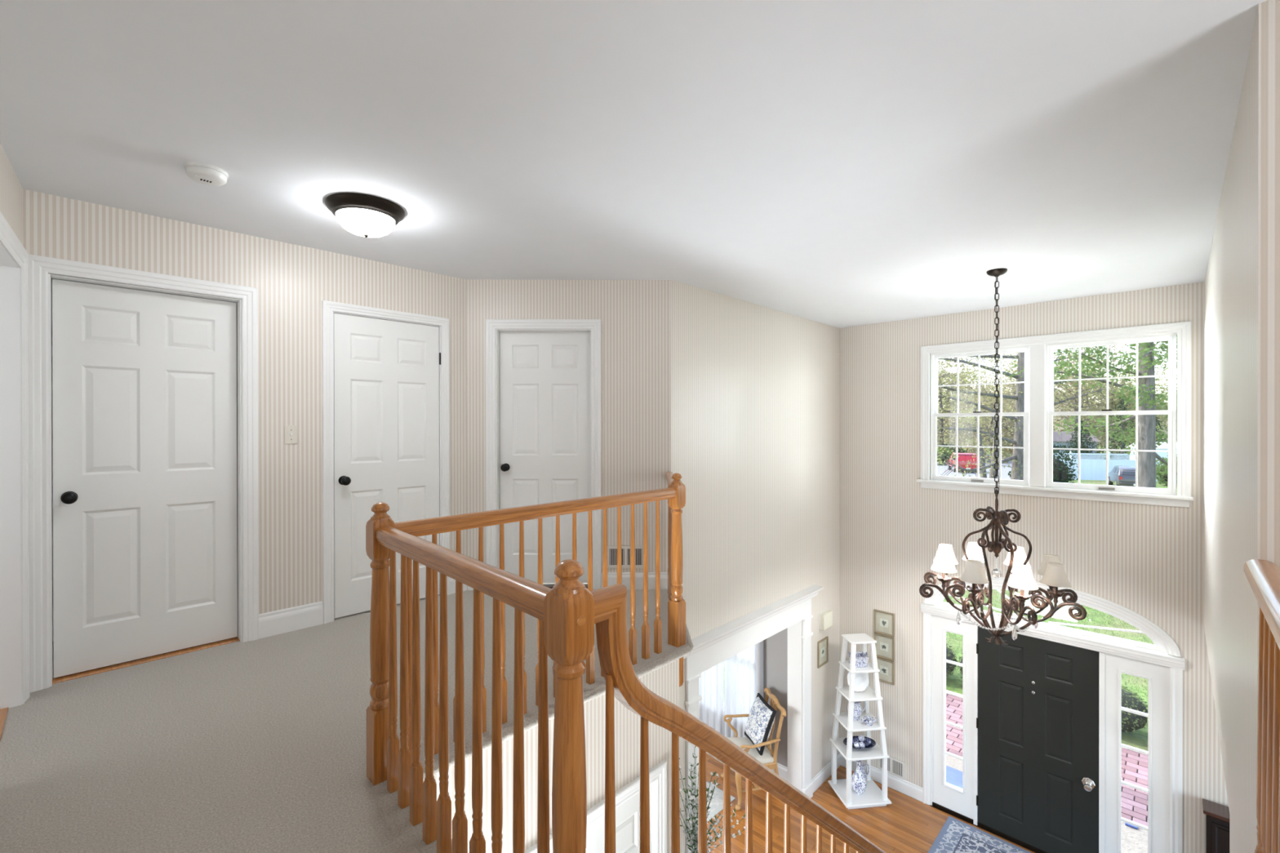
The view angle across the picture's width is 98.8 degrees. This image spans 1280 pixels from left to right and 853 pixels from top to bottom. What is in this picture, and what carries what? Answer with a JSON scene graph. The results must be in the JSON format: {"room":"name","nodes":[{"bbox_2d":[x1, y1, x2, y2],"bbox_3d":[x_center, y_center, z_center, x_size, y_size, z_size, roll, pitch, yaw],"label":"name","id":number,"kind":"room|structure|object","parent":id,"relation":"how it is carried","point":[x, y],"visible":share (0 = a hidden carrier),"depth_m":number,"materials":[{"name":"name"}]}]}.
{"room":"upstairs landing","nodes":[
{"label":"upstairs landing","id":0,"kind":"room"},
{"bbox_2d":[0,142,23,246],"bbox_3d":[-0.876,0.225,0.248,0.125,2.744,6.418,0,0,-42],"label":"wall","id":1,"kind":"structure","parent":0,"point":[11,191],"depth_m":2.41,"materials":[{"name":"paper"}]},
{"bbox_2d":[0,211,30,709],"bbox_3d":[-2.636,0.231,2.200,0.147,2.125,1.026,0,0,-42],"label":"trim","id":2,"kind":"structure","parent":1,"relation":"attached to","point":[15,691],"depth_m":2.53,"materials":[{"name":"white paint"}]},
{"bbox_2d":[51,280,53,641],"bbox_3d":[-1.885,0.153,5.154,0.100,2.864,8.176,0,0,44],"label":"door frame","id":3,"kind":"structure","parent":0,"point":[51,280],"depth_m":3.35,"materials":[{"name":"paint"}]},
{"bbox_2d":[23,189,466,613],"bbox_3d":[-2.224,0.218,3.540,0.130,2.744,2.321,0,0,44],"label":"wall","id":4,"kind":"structure","parent":0,"point":[292,281],"depth_m":3.44,"materials":[{"name":"paper"}]},
{"bbox_2d":[27,253,258,693],"bbox_3d":[-2.696,0.237,3.041,0.152,2.148,0.940,0,0,44],"label":"door","id":5,"kind":"structure","parent":4,"relation":"in","point":[155,390],"depth_m":3.02,"materials":[{"name":"white paint"}]},
{"bbox_2d":[258,600,323,639],"bbox_3d":[-2.200,1.216,3.462,0.016,0.147,0.358,0,0,44],"label":"baseboard","id":6,"kind":"structure","parent":4,"relation":"attached to","point":[300,617],"depth_m":3.45,"materials":[{"name":"white paint"}]},
{"bbox_2d":[284,425,297,444],"bbox_3d":[-2.199,0.052,3.460,0.016,0.116,0.070,0,0,44],"label":"light switch","id":7,"kind":"object","parent":4,"relation":"attached to","point":[291,431],"visible":1,"depth_m":3.46,"materials":[{"name":"beige plastic"}]},
{"bbox_2d":[321,300,449,623],"bbox_3d":[-1.798,0.232,3.927,0.197,2.113,0.872,0,0,44],"label":"door","id":8,"kind":"structure","parent":4,"relation":"in","point":[386,382],"depth_m":3.85,"materials":[{"name":"white paint"}]},
{"bbox_2d":[449,577,466,594],"bbox_3d":[-1.414,1.217,4.265,0.016,0.140,0.142,0,0,44],"label":"baseboard","id":9,"kind":"structure","parent":4,"relation":"attached to","point":[452,582],"depth_m":4.23,"materials":[{"name":"white paint"}]},
{"bbox_2d":[0,582,688,852],"bbox_3d":[0.755,1.433,2.564,7.300,0.294,7.916,0,0,44],"label":"floor","id":10,"kind":"structure","parent":0,"point":[260,745],"depth_m":2.22,"materials":[{"name":"beige carpet"}]},
{"bbox_2d":[365,471,685,852],"bbox_3d":[-0.343,0.958,2.792,1.051,1.364,3.255,0,0,10],"label":"balustrade","id":11,"kind":"object","parent":10,"relation":"on","point":[564,613],"visible":0.94,"depth_m":1.70,"materials":[{"name":"brown wood"}]},
{"bbox_2d":[1244,559,1279,852],"bbox_3d":[1.155,0.787,0.948,0.077,1.014,1.524,0,0,44],"label":"guard rail","id":12,"kind":"object","parent":10,"relation":"on","point":[1263,576],"visible":1,"depth_m":1.28,"materials":[{"name":"brown wood"}]},
{"bbox_2d":[422,658,679,852],"bbox_3d":[-0.427,2.675,2.636,0.120,2.710,1.760,0,0,44],"label":"wall","id":13,"kind":"structure","parent":0,"point":[664,682],"depth_m":2.75,"materials":[{"name":"paper"}]},
{"bbox_2d":[422,645,691,779],"bbox_3d":[-0.300,1.310,2.621,0.054,0.054,1.702,0,0,44],"label":"trim","id":14,"kind":"structure","parent":13,"relation":"attached to","point":[531,722],"depth_m":2.52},
{"bbox_2d":[524,760,666,852],"bbox_3d":[-0.232,2.966,2.800,0.171,2.128,0.992,0,0,44],"label":"door","id":15,"kind":"structure","parent":13,"relation":"in","point":[627,797],"depth_m":2.96,"materials":[{"name":"white paint"}]},
{"bbox_2d":[466,279,671,589],"bbox_3d":[-0.560,0.214,4.393,1.613,2.744,0.120,0,0,-1],"label":"wall","id":16,"kind":"structure","parent":0,"point":[634,315],"depth_m":4.34,"materials":[{"name":"paper"}]},
{"bbox_2d":[485,319,601,589],"bbox_3d":[-0.759,0.232,4.380,0.904,2.148,0.142,0,0,-1],"label":"door","id":17,"kind":"structure","parent":16,"relation":"in","point":[543,376],"depth_m":4.40,"materials":[{"name":"white paint"}]},
{"bbox_2d":[607,545,643,568],"bbox_3d":[-0.113,1.030,4.335,0.300,0.175,0.012,0,0,0],"label":"air vent","id":18,"kind":"object","parent":16,"relation":"in","point":[611,550],"visible":0.65,"depth_m":4.33,"materials":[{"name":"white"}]},
{"bbox_2d":[600,572,667,589],"bbox_3d":[-0.048,1.220,4.333,0.566,0.132,0.016,0,0,-1],"label":"baseboard","id":19,"kind":"structure","parent":16,"relation":"attached to","point":[611,576],"depth_m":4.33,"materials":[{"name":"white paint"}]},
{"bbox_2d":[0,0,1267,328],"bbox_3d":[0.856,-1.214,2.554,7.450,0.120,8.056,0,0,44],"label":"ceiling","id":20,"kind":"structure","parent":0,"point":[837,163],"depth_m":2.12,"materials":[{"name":"paint"}]},
{"bbox_2d":[184,161,228,186],"bbox_3d":[-1.946,-1.127,2.464,0.156,0.050,0.156,0,0,44],"label":"smoke detector","id":21,"kind":"object","parent":20,"relation":"attached to","point":[201,172],"visible":1,"depth_m":2.43,"materials":[{"name":"white plastic"}]},
{"bbox_2d":[324,192,404,237],"bbox_3d":[-1.443,-1.074,2.892,0.380,0.158,0.380,0,0,44],"label":"flush ceiling light","id":22,"kind":"object","parent":20,"relation":"attached to","point":[366,215],"visible":1,"depth_m":2.79,"materials":[{"name":"white glass"}]},
{"bbox_2d":[919,267,1086,644],"bbox_3d":[2.656,0.229,4.086,0.999,2.779,0.999,0,0,-13],"label":"chandelier","id":23,"kind":"object","parent":20,"relation":"hanging from","point":[1053,571],"visible":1,"depth_m":4.04,"materials":[{"name":"brown metal"}]},
{"bbox_2d":[671,280,839,852],"bbox_3d":[1.251,1.429,5.489,0.165,5.184,3.039,0,0,44],"label":"wall","id":24,"kind":"structure","parent":0,"point":[755,388],"depth_m":5.23,"materials":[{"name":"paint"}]},
{"bbox_2d":[685,624,693,649],"bbox_3d":[0.276,1.307,3.770,0.054,0.054,1.083,0,0,-2],"label":"trim","id":25,"kind":"structure","parent":24,"relation":"attached to","point":[689,642],"depth_m":3.32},
{"bbox_2d":[683,584,823,852],"bbox_3d":[1.111,2.887,5.273,0.271,2.270,2.300,0,0,44],"label":"trim opening","id":26,"kind":"structure","parent":24,"relation":"attached to","point":[713,647],"depth_m":5.67,"materials":[{"name":"white paint"}]},
{"bbox_2d":[817,636,828,668],"bbox_3d":[2.067,2.548,6.194,0.020,0.290,0.235,0,0,44],"label":"framed print","id":27,"kind":"object","parent":24,"relation":"attached to","point":[822,645],"visible":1,"depth_m":6.19,"materials":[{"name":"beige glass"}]},
{"bbox_2d":[811,752,839,792],"bbox_3d":[2.126,3.945,6.260,0.016,0.147,0.726,0,0,44],"label":"baseboard","id":28,"kind":"structure","parent":24,"relation":"attached to","point":[826,771],"depth_m":6.20,"materials":[{"name":"white paint"}]},
{"bbox_2d":[818,608,832,630],"bbox_3d":[2.099,2.184,6.197,0.060,0.188,0.224,0,0,44],"label":"door chime","id":29,"kind":"object","parent":24,"relation":"attached to","point":[825,617],"visible":1,"depth_m":6.14,"materials":[{"name":"beige plastic"}]},
{"bbox_2d":[763,627,787,767],"bbox_3d":[0.750,2.799,7.226,2.977,2.436,0.130,0,0,44],"label":"wall","id":30,"kind":"structure","parent":0,"point":[775,646],"depth_m":6.31,"materials":[{"name":"grey paint"}]},
{"bbox_2d":[698,640,763,737],"bbox_3d":[0.956,2.872,6.849,1.600,2.253,0.076,0,0,44],"label":"curtain","id":31,"kind":"object","parent":30,"relation":"hanging from","point":[732,686],"visible":0.23,"depth_m":6.67,"materials":[{"name":"white fabric"}]},
{"bbox_2d":[698,661,724,735],"bbox_3d":[0.753,2.883,7.049,0.750,2.230,0.074,0,0,44],"label":"drape","id":32,"kind":"object","parent":31,"relation":"hanging from","point":[711,682],"depth_m":6.88,"materials":[{"name":"white fabric"}]},
{"bbox_2d":[724,640,763,737],"bbox_3d":[1.231,2.884,6.580,0.550,2.230,0.073,0,0,44],"label":"drape","id":33,"kind":"object","parent":31,"relation":"hanging from","point":[744,671],"depth_m":6.59,"materials":[{"name":"white fabric"}]},
{"bbox_2d":[771,762,787,781],"bbox_3d":[0.698,3.944,7.179,2.972,0.147,0.016,0,0,44],"label":"baseboard","id":34,"kind":"structure","parent":30,"relation":"attached to","point":[782,770],"depth_m":6.26,"materials":[{"name":"white paint"}]},
{"bbox_2d":[706,753,1037,852],"bbox_3d":[1.397,4.086,3.582,9.000,0.120,5.856,0,0,44],"label":"floor","id":35,"kind":"structure","parent":0,"point":[908,824],"depth_m":5.57,"materials":[{"name":"brown wood"}]},
{"bbox_2d":[679,745,745,852],"bbox_3d":[0.537,3.291,4.298,0.614,1.469,0.382,0,0,-22],"label":"plant","id":36,"kind":"object","parent":35,"relation":"on","point":[692,829],"visible":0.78,"depth_m":4.23,"materials":[{"name":"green plant"}]},
{"bbox_2d":[706,782,735,822],"bbox_3d":[-0.879,4.017,6.117,3.000,0.010,2.400,0,0,44],"label":"dining rug","id":37,"kind":"object","parent":35,"relation":"on","point":[716,805],"visible":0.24,"depth_m":5.87,"materials":[{"name":"white fabric"}]},
{"bbox_2d":[720,687,786,810],"bbox_3d":[1.239,3.506,6.050,0.569,1.035,0.649,0,0,-8],"label":"armchair","id":38,"kind":"object","parent":35,"relation":"on","point":[769,757],"visible":0.62,"depth_m":5.88,"materials":[{"name":"brown wood"}]},
{"bbox_2d":[726,737,773,764],"bbox_3d":[1.210,3.562,6.045,0.424,0.059,0.516,0,0,-8],"label":"seat cushion","id":39,"kind":"object","parent":38,"relation":"on","point":[767,757],"depth_m":5.97,"materials":[{"name":"beige fabric"}]},
{"bbox_2d":[744,693,776,755],"bbox_3d":[1.321,3.270,6.049,0.248,0.485,0.518,0,0,-8],"label":"cushion","id":40,"kind":"object","parent":38,"relation":"on","point":[761,719],"visible":0.98,"depth_m":5.92,"materials":[{"name":"fabric"}]},
{"bbox_2d":[827,633,891,809],"bbox_3d":[2.377,3.156,5.959,0.504,1.727,0.424,0,0,-7],"label":"corner shelf","id":41,"kind":"object","parent":35,"relation":"on","point":[873,796],"visible":0.87,"depth_m":5.86,"materials":[{"name":"white paint"}]},
{"bbox_2d":[847,700,866,720],"bbox_3d":[2.359,3.083,5.982,0.193,0.212,0.155,0,0,26],"label":"pitcher","id":42,"kind":"object","parent":41,"relation":"on","point":[858,710],"visible":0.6,"depth_m":5.93,"materials":[{"name":"ceramic"}]},
{"bbox_2d":[847,671,868,691],"bbox_3d":[2.372,2.758,5.992,0.246,0.250,0.098,0,0,-7],"label":"scalloped plate","id":43,"kind":"object","parent":41,"relation":"on","point":[861,680],"visible":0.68,"depth_m":5.98,"materials":[{"name":"white ceramic"}]},
{"bbox_2d":[848,651,869,667],"bbox_3d":[2.375,2.526,5.968,0.206,0.134,0.146,0,0,-7],"label":"vase","id":44,"kind":"object","parent":41,"relation":"on","point":[861,658],"visible":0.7,"depth_m":5.91,"materials":[{"name":"ceramic"}]},
{"bbox_2d":[851,760,866,795],"bbox_3d":[2.361,3.784,5.929,0.164,0.350,0.163,0,0,-7],"label":"bottle vase","id":45,"kind":"object","parent":41,"relation":"on","point":[859,784],"visible":0.91,"depth_m":5.88,"materials":[{"name":"ceramic"}]},
{"bbox_2d":[843,736,875,749],"bbox_3d":[2.382,3.453,5.956,0.356,0.056,0.235,0,0,-7],"label":"oval bowl","id":46,"kind":"object","parent":41,"relation":"on","point":[845,740],"visible":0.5,"depth_m":5.95,"materials":[{"name":"blue ceramic"}]},
{"bbox_2d":[853,741,860,748],"bbox_3d":[2.336,3.429,5.907,0.066,0.066,0.066,0,0,-13],"label":"ball","id":47,"kind":"object","parent":46,"relation":"in","point":[856,744],"visible":1,"depth_m":5.88,"materials":[{"name":"white ceramic"}]},
{"bbox_2d":[857,734,864,742],"bbox_3d":[2.402,3.381,5.950,0.066,0.067,0.066,0,0,10],"label":"ball","id":48,"kind":"object","parent":46,"relation":"in","point":[861,738],"visible":1,"depth_m":5.93,"materials":[{"name":"white ceramic"}]},
{"bbox_2d":[860,761,869,781],"bbox_3d":[2.449,3.838,6.063,0.135,0.240,0.112,0,0,-42],"label":"jug","id":49,"kind":"object","parent":41,"relation":"on","point":[863,764],"visible":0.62,"depth_m":6.03,"materials":[{"name":"ceramic"}]},
{"bbox_2d":[861,715,876,726],"bbox_3d":[2.449,3.144,5.868,0.114,0.090,0.144,0,0,44],"label":"creamer","id":50,"kind":"object","parent":41,"relation":"on","point":[868,721],"visible":1,"depth_m":5.85,"materials":[{"name":"white ceramic"}]},
{"bbox_2d":[927,816,1031,852],"bbox_3d":[3.400,4.016,4.801,1.500,0.010,0.920,0,0,44],"label":"rug","id":51,"kind":"object","parent":35,"relation":"on","point":[956,836],"visible":1,"depth_m":5.30,"materials":[{"name":"blue fabric"}]},
{"bbox_2d":[1202,798,1229,852],"bbox_3d":[4.855,3.503,3.850,1.270,1.040,0.316,0,0,44],"label":"base cabinet","id":52,"kind":"object","parent":35,"relation":"on","point":[1217,815],"visible":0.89,"depth_m":4.23,"materials":[{"name":"brown wood"}]},
{"bbox_3d":[1.331,2.723,1.980,1.172,2.544,3.078,0,0,44],"label":"stairs","id":53,"kind":"structure","parent":35,"relation":"on","visible":0},
{"bbox_2d":[590,583,885,852],"bbox_3d":[1.015,1.782,2.350,0.063,2.844,3.267,0,0,44],"label":"balustrade","id":54,"kind":"object","parent":53,"relation":"on","point":[622,682],"visible":0.97,"depth_m":1.39,"materials":[{"name":"brown wood"}]},
{"bbox_2d":[840,281,1228,852],"bbox_3d":[4.457,1.429,4.579,6.023,5.184,0.140,0,0,44],"label":"wall","id":55,"kind":"structure","parent":0,"point":[1147,560],"depth_m":5.46,"materials":[{"name":"paper"}]},
{"bbox_2d":[839,751,923,801],"bbox_3d":[2.700,3.945,6.195,0.928,0.147,0.016,0,0,44],"label":"baseboard","id":56,"kind":"structure","parent":55,"relation":"attached to","point":[897,784],"depth_m":6.07,"materials":[{"name":"white paint"}]},
{"bbox_2d":[873,632,894,661],"bbox_3d":[2.735,2.471,6.153,0.222,0.258,0.020,0,0,44],"label":"framed print","id":57,"kind":"object","parent":55,"relation":"attached to","point":[885,645],"visible":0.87,"depth_m":6.15,"materials":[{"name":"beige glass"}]},
{"bbox_2d":[880,641,888,651],"bbox_3d":[2.738,2.471,6.156,0.089,0.088,0.002,0,0,44],"label":"print","id":58,"kind":"object","parent":57,"relation":"attached to","point":[883,645],"depth_m":6.15},
{"bbox_2d":[873,608,894,637],"bbox_3d":[2.735,2.204,6.152,0.222,0.258,0.020,0,0,44],"label":"framed print","id":59,"kind":"object","parent":55,"relation":"attached to","point":[883,621],"visible":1,"depth_m":6.15,"materials":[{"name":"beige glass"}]},
{"bbox_2d":[880,617,888,627],"bbox_3d":[2.737,2.204,6.155,0.089,0.088,0.002,0,0,44],"label":"print","id":60,"kind":"object","parent":59,"relation":"attached to","point":[883,621],"depth_m":6.15},
{"bbox_2d":[876,656,894,685],"bbox_3d":[2.735,2.736,6.154,0.222,0.258,0.020,0,0,44],"label":"framed print","id":61,"kind":"object","parent":55,"relation":"attached to","point":[886,668],"visible":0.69,"depth_m":6.13,"materials":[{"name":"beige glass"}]},
{"bbox_2d":[880,665,888,675],"bbox_3d":[2.738,2.736,6.157,0.089,0.088,0.002,0,0,44],"label":"print","id":62,"kind":"object","parent":61,"relation":"attached to","point":[883,668],"depth_m":6.16},
{"bbox_2d":[878,755,905,780],"bbox_3d":[2.796,3.773,6.104,0.285,0.190,0.011,0,0,44],"label":"air vent","id":63,"kind":"object","parent":55,"relation":"in","point":[895,767],"visible":0.77,"depth_m":6.08,"materials":[{"name":"white metal"}]},
{"bbox_2d":[920,577,1184,852],"bbox_3d":[3.765,2.739,5.211,1.997,2.562,0.208,0,0,44],"label":"door frame","id":64,"kind":"structure","parent":55,"relation":"in","point":[1042,709],"depth_m":5.10,"materials":[{"name":"white paint"}]},
{"bbox_2d":[932,615,973,819],"bbox_3d":[3.258,2.989,5.705,0.384,1.990,0.043,0,0,44],"label":"sidelight window","id":65,"kind":"structure","parent":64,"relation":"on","point":[954,800],"depth_m":5.71,"materials":[{"name":"glass"}]},
{"bbox_2d":[1104,653,1167,852],"bbox_3d":[4.263,2.991,4.723,0.398,1.990,0.043,0,0,44],"label":"light","id":66,"kind":"object","parent":64,"relation":"on","point":[1115,664],"depth_m":4.69,"materials":[{"name":"glass"}]},
{"bbox_2d":[916,321,1193,507],"bbox_3d":[3.767,-0.098,5.202,2.085,1.512,0.185,0,0,44],"label":"window","id":67,"kind":"structure","parent":55,"relation":"in","point":[1038,350],"depth_m":5.13,"materials":[{"name":"white paint"}]},
{"bbox_2d":[1203,0,1279,852],"bbox_3d":[2.610,1.437,2.360,0.120,5.184,5.616,0,0,44],"label":"wall","id":68,"kind":"structure","parent":0,"point":[1242,282],"depth_m":1.79,"materials":[{"name":"paint"}]},
{"label":"outside","id":69,"kind":"structure","parent":0,"visible":0},
{"bbox_2d":[942,446,1177,751],"bbox_3d":[47.532,4.190,62.945,160.000,0.300,143.544,0,0,44],"label":"lawn","id":70,"kind":"structure","parent":69,"point":[1139,740],"depth_m":11.18,"materials":[{"name":"green plant"}]},
{"bbox_2d":[937,446,955,465],"bbox_3d":[31.783,3.135,58.024,3.101,2.107,3.133,0,0,44],"label":"bush","id":71,"kind":"object","parent":70,"relation":"on","point":[945,455],"visible":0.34,"depth_m":57.31,"materials":[{"name":"green plant"}]},
{"bbox_2d":[946,643,958,675],"bbox_3d":[4.938,3.907,9.279,0.812,0.614,0.828,0,0,44],"label":"boxwood shrub","id":72,"kind":"object","parent":70,"relation":"on","point":[949,655],"visible":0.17,"depth_m":9.01,"materials":[{"name":"green plant"}]},
{"bbox_2d":[937,442,967,462],"bbox_3d":[34.030,2.937,60.045,3.287,2.477,3.317,0,0,44],"label":"bush","id":73,"kind":"object","parent":70,"relation":"on","point":[946,444],"visible":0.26,"depth_m":59.51,"materials":[{"name":"green plant"}]},
{"bbox_2d":[956,653,962,678],"bbox_3d":[5.518,3.894,8.766,0.822,0.642,0.830,0,0,44],"label":"boxwood shrub","id":74,"kind":"object","parent":70,"relation":"on","point":[960,668],"visible":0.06,"depth_m":8.89,"materials":[{"name":"green plant"}]},
{"bbox_2d":[937,356,990,451],"bbox_3d":[43.074,-3.497,76.359,9.665,16.642,10.562,0,0,44],"label":"tree","id":75,"kind":"object","parent":70,"relation":"on","point":[944,390],"visible":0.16,"depth_m":76.04,"materials":[{"name":"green plant"}]},
{"bbox_2d":[937,354,991,451],"bbox_3d":[48.739,-4.731,83.781,11.038,18.216,11.152,0,0,44],"label":"tree","id":76,"kind":"object","parent":70,"relation":"on","point":[952,367],"visible":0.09,"depth_m":83.49,"materials":[{"name":"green plant"}]},
{"bbox_2d":[937,357,994,450],"bbox_3d":[38.371,-3.286,69.779,10.450,15.783,10.879,0,0,44],"label":"tree","id":77,"kind":"object","parent":70,"relation":"on","point":[940,420],"visible":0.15,"depth_m":69.13,"materials":[{"name":"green plant"}]},
{"bbox_2d":[937,371,1017,462],"bbox_3d":[40.359,-0.545,62.680,10.419,11.589,9.330,0,0,44],"label":"tree","id":78,"kind":"object","parent":70,"relation":"on","point":[966,437],"visible":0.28,"depth_m":62.73,"materials":[{"name":"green plant"}]},
{"bbox_2d":[953,375,1014,478],"bbox_3d":[20.241,0.592,31.963,3.309,7.160,3.179,0,0,44],"label":"young tree","id":79,"kind":"object","parent":70,"relation":"on","point":[980,454],"visible":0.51,"depth_m":31.88,"materials":[{"name":"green plant"}]},
{"bbox_2d":[964,376,1016,479],"bbox_3d":[20.762,0.564,32.290,3.107,7.214,3.125,0,0,44],"label":"young tree","id":80,"kind":"object","parent":70,"relation":"on","point":[992,472],"visible":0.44,"depth_m":32.19,"materials":[{"name":"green plant"}]},
{"bbox_2d":[982,352,1017,455],"bbox_3d":[50.720,-3.697,74.232,9.623,16.186,10.252,0,0,44],"label":"tree","id":81,"kind":"object","parent":70,"relation":"on","point":[1010,353],"visible":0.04,"depth_m":74.50,"materials":[{"name":"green plant"}]},
{"bbox_2d":[969,352,1063,457],"bbox_3d":[46.032,-2.359,67.764,10.981,14.647,9.680,0,0,44],"label":"tree","id":82,"kind":"object","parent":70,"relation":"on","point":[1006,429],"visible":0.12,"depth_m":67.50,"materials":[{"name":"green plant"}]},
{"bbox_2d":[937,347,1135,479],"bbox_3d":[15.901,-1.318,23.688,10.693,11.040,4.790,0,0,4],"label":"maple tree","id":83,"kind":"object","parent":70,"relation":"on","point":[1017,458],"visible":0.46,"depth_m":23.80,"materials":[{"name":"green plant"}]},
{"bbox_2d":[946,693,1147,826],"bbox_3d":[5.106,4.220,7.235,3.800,0.048,1.855,0,0,44],"label":"brick","id":84,"kind":"object","parent":70,"relation":"on","point":[1134,765],"visible":0.1,"depth_m":6.74,"materials":[{"name":"pink brick"}]},
{"bbox_2d":[946,755,1147,852],"bbox_3d":[4.199,4.185,5.878,3.600,0.085,1.344,0,0,44],"label":"path stoop","id":85,"kind":"object","parent":70,"relation":"on","point":[1132,840],"depth_m":5.58,"materials":[{"name":"beige stone"}]},
{"bbox_2d":[946,765,962,788],"bbox_3d":[3.527,4.132,6.334,0.900,0.020,0.770,0,0,44],"label":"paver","id":86,"kind":"object","parent":85,"relation":"on","point":[953,776],"visible":0.06,"depth_m":6.45,"materials":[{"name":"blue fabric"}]},
{"bbox_2d":[1124,822,1137,829],"bbox_3d":[5.157,4.172,5.755,0.100,0.020,0.100,0,0,44],"label":"paver","id":87,"kind":"object","parent":85,"relation":"on","point":[1126,824],"visible":0.46,"depth_m":5.72,"materials":[{"name":"blue stone"}]},
{"bbox_2d":[1053,442,1078,483],"bbox_3d":[22.692,2.564,30.014,2.045,3.426,2.156,0,0,44],"label":"bush","id":88,"kind":"object","parent":70,"relation":"on","point":[1061,472],"visible":0.35,"depth_m":29.51,"materials":[{"name":"green plant"}]},
{"bbox_2d":[1053,431,1100,459],"bbox_3d":[45.202,2.302,59.006,5.200,3.500,4.600,0,0,14],"label":"house","id":89,"kind":"structure","parent":70,"relation":"on","point":[1062,439],"depth_m":57.29,"materials":[{"name":"grey"}]},
{"bbox_2d":[1062,418,1103,459],"bbox_3d":[43.397,1.661,53.942,3.705,4.812,3.930,0,0,-6],"label":"evergreen","id":90,"kind":"object","parent":70,"relation":"on","point":[1082,446],"visible":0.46,"depth_m":53.76,"materials":[{"name":"green plant"}]},
{"bbox_2d":[1002,334,1177,488],"bbox_3d":[14.092,-0.301,14.847,7.251,9.020,4.002,0,0,12],"label":"oak tree","id":91,"kind":"object","parent":70,"relation":"on","point":[1147,433],"visible":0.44,"depth_m":14.90,"materials":[{"name":"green plant"}]},
{"bbox_2d":[1053,351,1128,459],"bbox_3d":[52.998,-2.141,65.915,9.865,13.635,11.069,0,0,44],"label":"tree","id":92,"kind":"object","parent":70,"relation":"on","point":[1076,407],"visible":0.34,"depth_m":65.39,"materials":[{"name":"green plant"}]},
{"bbox_2d":[1053,344,1128,457],"bbox_3d":[57.510,-3.370,71.941,10.498,15.958,10.461,0,0,44],"label":"tree","id":93,"kind":"object","parent":70,"relation":"on","point":[1114,345],"visible":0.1,"depth_m":69.80,"materials":[{"name":"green plant"}]},
{"bbox_2d":[1053,451,1177,481],"bbox_3d":[36.553,2.997,41.108,12.432,2.220,0.163,0,0,14],"label":"lattice fence","id":94,"kind":"object","parent":70,"relation":"on","point":[1090,469],"visible":0.32,"depth_m":41.59,"materials":[{"name":"white plastic"}]},
{"bbox_2d":[1062,363,1168,457],"bbox_3d":[60.380,-1.853,69.749,10.903,12.758,10.506,0,0,44],"label":"tree","id":95,"kind":"object","parent":70,"relation":"on","point":[1113,403],"visible":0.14,"depth_m":68.11,"materials":[{"name":"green plant"}]},
{"bbox_2d":[1099,395,1135,459],"bbox_3d":[46.635,0.544,52.906,4.163,7.154,4.160,0,0,-7],"label":"evergreen","id":96,"kind":"object","parent":70,"relation":"on","point":[1122,445],"visible":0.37,"depth_m":52.94,"materials":[{"name":"green plant"}]},
{"bbox_2d":[1107,465,1135,486],"bbox_3d":[32.986,3.391,36.982,1.790,1.460,4.505,0,0,32],"label":"parked car","id":97,"kind":"object","parent":70,"relation":"on","point":[1121,475],"visible":0.47,"depth_m":35.82,"materials":[{"name":"grey paint"}]},
{"bbox_2d":[1088,388,1177,449],"bbox_3d":[66.192,-0.876,74.012,9.503,10.073,10.330,0,0,44],"label":"tree","id":98,"kind":"object","parent":70,"relation":"on","point":[1161,419],"visible":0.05,"depth_m":73.06,"materials":[{"name":"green plant"}]},
{"bbox_2d":[1121,685,1147,733],"bbox_3d":[6.580,3.896,7.634,0.809,0.631,0.823,0,0,44],"label":"boxwood shrub","id":99,"kind":"object","parent":70,"relation":"on","point":[1131,722],"visible":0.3,"depth_m":7.34,"materials":[{"name":"green plant"}]},
{"bbox_2d":[1126,442,1177,460],"bbox_3d":[44.602,2.709,47.007,3.500,2.750,2.800,0,0,14],"label":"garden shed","id":100,"kind":"object","parent":70,"relation":"on","point":[1164,446],"visible":0.18,"depth_m":46.15,"materials":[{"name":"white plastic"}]},
{"bbox_2d":[1155,406,1167,442],"bbox_3d":[49.050,1.092,52.517,3.661,6.013,3.729,0,0,-3],"label":"evergreen","id":101,"kind":"object","parent":70,"relation":"on","point":[1158,423],"visible":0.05,"depth_m":52.06,"materials":[{"name":"green plant"}]},
{"bbox_2d":[1154,343,1177,442],"bbox_3d":[71.872,-3.603,71.930,11.126,15.224,11.026,0,0,44],"label":"tree","id":102,"kind":"object","parent":70,"relation":"on","point":[1165,406],"visible":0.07,"depth_m":73.31,"materials":[{"name":"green plant"}]},
{"bbox_2d":[1155,457,1177,485],"bbox_3d":[36.629,3.181,37.990,1.751,2.122,1.755,0,0,44],"label":"bush","id":103,"kind":"object","parent":70,"relation":"on","point":[1162,478],"visible":0.33,"depth_m":37.98,"materials":[{"name":"green plant"}]},
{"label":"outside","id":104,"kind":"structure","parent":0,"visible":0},
{"bbox_2d":[937,386,1177,446],"bbox_3d":[84.998,-2.609,118.994,79.740,12.936,78.641,0,0,44],"label":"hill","id":105,"kind":"structure","parent":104,"point":[1055,416],"depth_m":115.59,"materials":[{"name":"green plant"}]},
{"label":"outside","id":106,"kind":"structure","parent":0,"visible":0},
{"bbox_2d":[937,454,1012,479],"bbox_3d":[30.299,4.028,65.486,31.800,0.001,44.000,0,0,44],"label":"road","id":107,"kind":"structure","parent":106,"point":[941,468],"depth_m":49.71,"materials":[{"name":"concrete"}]},
{"bbox_2d":[946,452,979,472],"bbox_3d":[29.390,3.230,49.975,1.880,1.720,4.657,0,0,20],"label":"utility vehicle","id":108,"kind":"object","parent":107,"relation":"on","point":[964,457],"visible":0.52,"depth_m":48.12,"materials":[{"name":"red paint"}]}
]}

